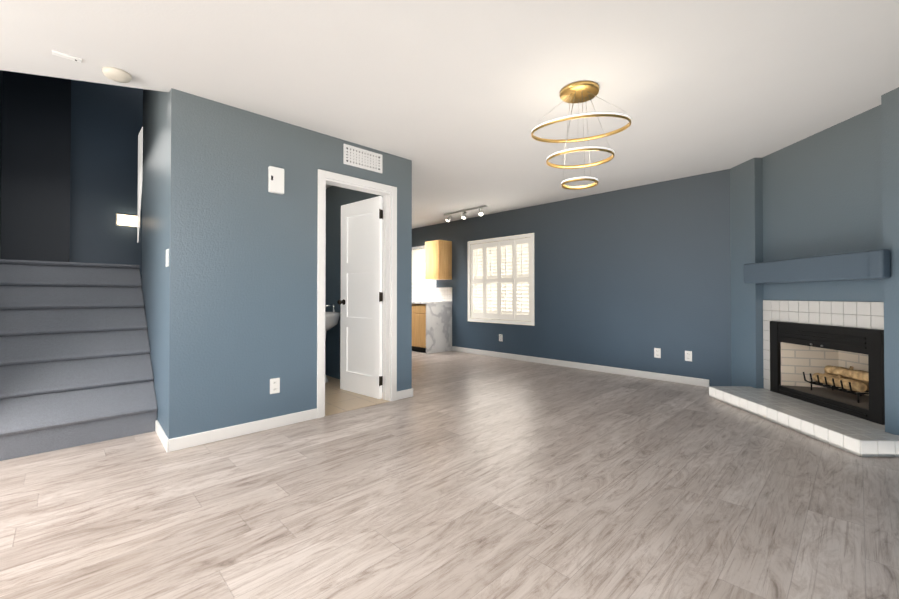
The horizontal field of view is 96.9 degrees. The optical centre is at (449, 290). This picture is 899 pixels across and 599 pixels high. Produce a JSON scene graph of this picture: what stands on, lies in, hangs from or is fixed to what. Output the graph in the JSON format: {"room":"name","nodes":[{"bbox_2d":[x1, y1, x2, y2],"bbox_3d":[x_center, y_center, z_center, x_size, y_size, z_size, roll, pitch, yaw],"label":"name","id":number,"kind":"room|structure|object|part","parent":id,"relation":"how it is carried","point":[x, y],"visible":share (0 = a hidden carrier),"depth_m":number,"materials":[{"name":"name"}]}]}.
{"room":"living room","nodes":[
{"label":"living room","id":0,"kind":"room"},
{"bbox_2d":[0,70,70,261],"bbox_3d":[-3.062,-1.413,3.986,2.290,5.000,3.520,1,-1,-44],"label":"wall","id":1,"kind":"structure","parent":0,"point":[35,130],"depth_m":4.25,"materials":[{"name":"blue paint"}]},
{"bbox_2d":[69,79,142,282],"bbox_3d":[-4.022,-1.397,5.423,1.660,5.000,0.120,1,-1,-44],"label":"wall","id":2,"kind":"structure","parent":0,"point":[106,123],"depth_m":5.02,"materials":[{"name":"blue paint"}]},
{"bbox_2d":[116,213,139,227],"bbox_3d":[-4.173,-0.912,5.179,0.250,0.155,0.011,1,-1,-44],"label":"sconce","id":3,"kind":"object","parent":2,"relation":"attached to","point":[126,220],"visible":0.96,"depth_m":5.16,"materials":[{"name":"white plastic"}]},
{"bbox_2d":[137,127,142,242],"bbox_3d":[-3.195,-1.081,4.118,0.009,1.140,0.300,1,-1,-44],"label":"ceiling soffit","id":4,"kind":"structure","parent":0,"point":[140,147],"depth_m":4.12,"materials":[{"name":"white paint"}]},
{"bbox_2d":[142,89,168,433],"bbox_3d":[-2.439,-1.419,3.392,0.174,5.000,1.800,1,-1,-44],"label":"wall","id":5,"kind":"structure","parent":0,"point":[154,189],"depth_m":3.20,"materials":[{"name":"blue paint"}]},
{"bbox_2d":[155,420,166,445],"bbox_3d":[-2.075,1.033,2.869,0.030,0.085,0.520,1,-1,-44],"label":"baseboard","id":6,"kind":"structure","parent":5,"relation":"attached to","point":[160,432],"depth_m":2.89,"materials":[{"name":"white wood"}]},
{"bbox_2d":[166,249,168,266],"bbox_3d":[-1.936,-0.226,2.731,0.009,0.118,0.075,1,-1,-44],"label":"switch plate","id":7,"kind":"object","parent":5,"relation":"attached to","point":[167,257],"visible":0.54,"depth_m":2.69,"materials":[{"name":"white plastic"}]},
{"bbox_2d":[166,88,411,438],"bbox_3d":[-1.174,-0.138,3.438,2.070,2.440,0.120,1,-1,-44],"label":"wall","id":8,"kind":"structure","parent":0,"point":[241,317],"depth_m":3.00,"materials":[{"name":"blue paint"}]},
{"bbox_2d":[164,408,316,452],"bbox_3d":[-1.501,1.035,3.013,1.054,0.085,0.014,1,-1,-44],"label":"baseboard","id":9,"kind":"structure","parent":8,"relation":"attached to","point":[187,441],"depth_m":2.93,"materials":[{"name":"white wood"}]},
{"bbox_2d":[270,378,279,393],"bbox_3d":[-1.376,0.749,3.142,0.075,0.118,0.008,1,-1,-44],"label":"electrical outlet plate","id":10,"kind":"object","parent":8,"relation":"attached to","point":[274,385],"depth_m":3.14,"materials":[{"name":"white plastic"}]},
{"bbox_2d":[268,166,283,193],"bbox_3d":[-1.366,-0.871,3.145,0.115,0.200,0.042,1,-1,-44],"label":"door chime","id":11,"kind":"object","parent":8,"relation":"attached to","point":[276,180],"visible":0.98,"depth_m":3.13,"materials":[{"name":"white plastic"}]},
{"bbox_2d":[317,169,396,417],"bbox_3d":[-0.873,0.025,3.729,0.830,2.120,0.152,1,-1,-44],"label":"door frame","id":12,"kind":"structure","parent":8,"relation":"attached to","point":[323,175],"depth_m":3.92,"materials":[{"name":"white wood"}]},
{"bbox_2d":[337,196,382,398],"bbox_3d":[-0.952,0.067,4.190,0.692,2.030,0.253,-1,-1,41],"label":"door leaf","id":13,"kind":"structure","parent":8,"relation":"in","point":[361,308],"depth_m":4.18,"materials":[{"name":"white wood"}]},
{"bbox_3d":[-0.943,0.067,4.182,0.197,1.770,0.653,1,-1,-44],"label":"door hardware","id":14,"kind":"part","parent":13,"relation":"part of","materials":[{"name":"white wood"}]},
{"bbox_2d":[343,144,381,172],"bbox_3d":[-0.801,-1.230,3.723,0.415,0.180,0.008,1,-1,-44],"label":"air vent","id":15,"kind":"object","parent":8,"relation":"in","point":[361,158],"visible":1,"depth_m":3.71,"materials":[{"name":"white"}]},
{"bbox_2d":[397,388,412,396],"bbox_3d":[-0.598,1.049,4.325,0.018,0.085,0.634,1,-1,-44],"label":"baseboard","id":16,"kind":"structure","parent":8,"relation":"attached to","point":[409,392],"depth_m":4.05,"materials":[{"name":"white wood"}]},
{"bbox_2d":[325,186,382,391],"bbox_3d":[-1.061,-0.125,4.720,0.120,2.440,1.560,1,-1,-44],"label":"wall","id":17,"kind":"structure","parent":0,"point":[337,198],"depth_m":5.01,"materials":[{"name":"blue paint"}]},
{"bbox_2d":[325,375,389,415],"bbox_3d":[-1.718,1.086,3.984,1.830,0.004,1.679,1,-1,-44],"label":"floor","id":18,"kind":"structure","parent":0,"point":[338,399],"depth_m":3.98,"materials":[{"name":"beige tile"}]},
{"bbox_2d":[325,304,340,382],"bbox_3d":[-1.562,0.625,4.782,0.470,0.935,0.587,1,-1,-44],"label":"sink","id":19,"kind":"object","parent":18,"relation":"on","point":[332,319],"visible":0.27,"depth_m":4.66,"materials":[{"name":"white ceramic"}]},
{"bbox_2d":[0,351,898,598],"bbox_3d":[-1.549,1.147,3.946,7.860,0.120,9.010,1,-1,-44],"label":"floor","id":20,"kind":"structure","parent":0,"point":[460,475],"depth_m":1.98,"materials":[{"name":"laminate"}]},
{"bbox_2d":[0,259,156,460],"bbox_3d":[-3.548,0.406,3.777,1.048,1.358,2.863,1,-1,-44],"label":"staircase","id":21,"kind":"structure","parent":20,"relation":"on","point":[75,365],"depth_m":3.11,"materials":[{"name":"carpet"}]},
{"bbox_2d":[412,304,451,353],"bbox_3d":[-0.347,0.684,7.459,0.636,0.880,0.480,1,-1,-44],"label":"base cabinet","id":22,"kind":"object","parent":20,"relation":"on","point":[431,320],"depth_m":7.25,"materials":[{"name":"white stone"}]},
{"bbox_2d":[709,300,898,456],"bbox_3d":[3.122,0.583,3.338,0.922,0.995,1.535,0,-1,1],"label":"fireplace","id":23,"kind":"object","parent":20,"relation":"on","point":[823,373],"visible":1,"depth_m":3.33,"materials":[{"name":"grey tile"}]},
{"bbox_3d":[3.145,0.632,3.392,0.742,0.682,0.742,1,-1,-44],"label":"frame","id":24,"kind":"part","parent":23,"relation":"part of","materials":[{"name":"black metal"}]},
{"bbox_2d":[0,0,898,228],"bbox_3d":[-1.549,-1.503,3.973,7.860,0.300,9.010,1,-1,-44],"label":"ceiling","id":25,"kind":"structure","parent":0,"point":[455,101],"depth_m":2.48,"materials":[{"name":"white paint"}]},
{"bbox_2d":[52,50,81,62],"bbox_3d":[-2.231,-1.364,2.325,0.125,0.011,0.042,1,-1,-44],"label":"ceiling sensor","id":26,"kind":"object","parent":25,"relation":"attached to","point":[66,56],"visible":1,"depth_m":2.32,"materials":[{"name":"white plastic"}]},
{"bbox_2d":[102,67,131,82],"bbox_3d":[-2.088,-1.350,2.505,0.144,0.036,0.144,1,-1,-44],"label":"smoke detector","id":27,"kind":"object","parent":25,"relation":"attached to","point":[116,74],"visible":1,"depth_m":2.48,"materials":[{"name":"beige plastic"}]},
{"bbox_2d":[444,205,486,221],"bbox_3d":[0.235,-1.249,6.517,0.106,0.153,0.950,1,-1,-44],"label":"track spotlight","id":28,"kind":"object","parent":25,"relation":"attached to","point":[448,218],"visible":1,"depth_m":6.49,"materials":[{"name":"silver metal"}]},
{"bbox_2d":[531,81,630,189],"bbox_3d":[0.885,-1.042,2.716,0.642,0.646,0.644,1,-1,-44],"label":"chandelier","id":29,"kind":"object","parent":25,"relation":"hanging from","point":[579,92],"visible":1,"depth_m":2.67,"materials":[{"name":"gold metal"}]},
{"bbox_2d":[412,169,730,385],"bbox_3d":[0.663,-0.101,6.992,0.140,2.440,7.750,1,-1,-44],"label":"wall","id":30,"kind":"structure","parent":0,"point":[632,278],"depth_m":5.24,"materials":[{"name":"blue paint"}]},
{"bbox_2d":[412,245,435,287],"bbox_3d":[-0.518,-0.493,8.197,0.154,0.850,0.880,1,-1,-44],"label":"window","id":31,"kind":"structure","parent":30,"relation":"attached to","point":[418,268],"depth_m":8.25,"materials":[{"name":"white"}]},
{"bbox_2d":[425,240,451,279],"bbox_3d":[-0.215,-0.575,7.548,0.340,0.720,0.395,1,-1,-44],"label":"upper cabinet","id":32,"kind":"object","parent":30,"relation":"attached to","point":[438,253],"depth_m":7.41,"materials":[{"name":"brown wood"}]},
{"bbox_2d":[468,233,533,325],"bbox_3d":[0.874,-0.176,6.758,0.163,1.445,1.410,1,-1,-44],"label":"window shutters","id":33,"kind":"object","parent":30,"relation":"attached to","point":[502,280],"visible":1,"depth_m":6.67,"materials":[{"name":"white wood"}]},
{"bbox_2d":[452,346,708,386],"bbox_3d":[1.497,1.066,6.012,0.014,0.085,4.160,1,-1,-44],"label":"baseboard","id":34,"kind":"structure","parent":30,"relation":"attached to","point":[629,372],"depth_m":5.48,"materials":[{"name":"white wood"}]},
{"bbox_2d":[654,348,660,357],"bbox_3d":[2.567,0.767,4.921,0.008,0.118,0.075,1,-1,-44],"label":"electrical outlet plate","id":35,"kind":"object","parent":30,"relation":"attached to","point":[657,351],"depth_m":4.92,"materials":[{"name":"white plastic"}]},
{"bbox_2d":[685,351,691,360],"bbox_3d":[2.804,0.765,4.678,0.008,0.118,0.075,1,-1,-44],"label":"electrical outlet plate","id":36,"kind":"object","parent":30,"relation":"attached to","point":[688,354],"depth_m":4.67,"materials":[{"name":"white plastic"}]},
{"bbox_2d":[730,87,898,434],"bbox_3d":[3.156,-0.137,3.510,0.260,2.440,2.240,0,-1,1],"label":"wall","id":37,"kind":"structure","parent":0,"point":[834,189],"depth_m":3.39,"materials":[{"name":"blue paint"}]},
{"bbox_2d":[743,249,889,283],"bbox_3d":[3.058,-0.179,3.370,0.208,0.200,1.316,0,-1,1],"label":"mantel beam","id":38,"kind":"structure","parent":37,"relation":"attached to","point":[869,265],"depth_m":3.15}
]}

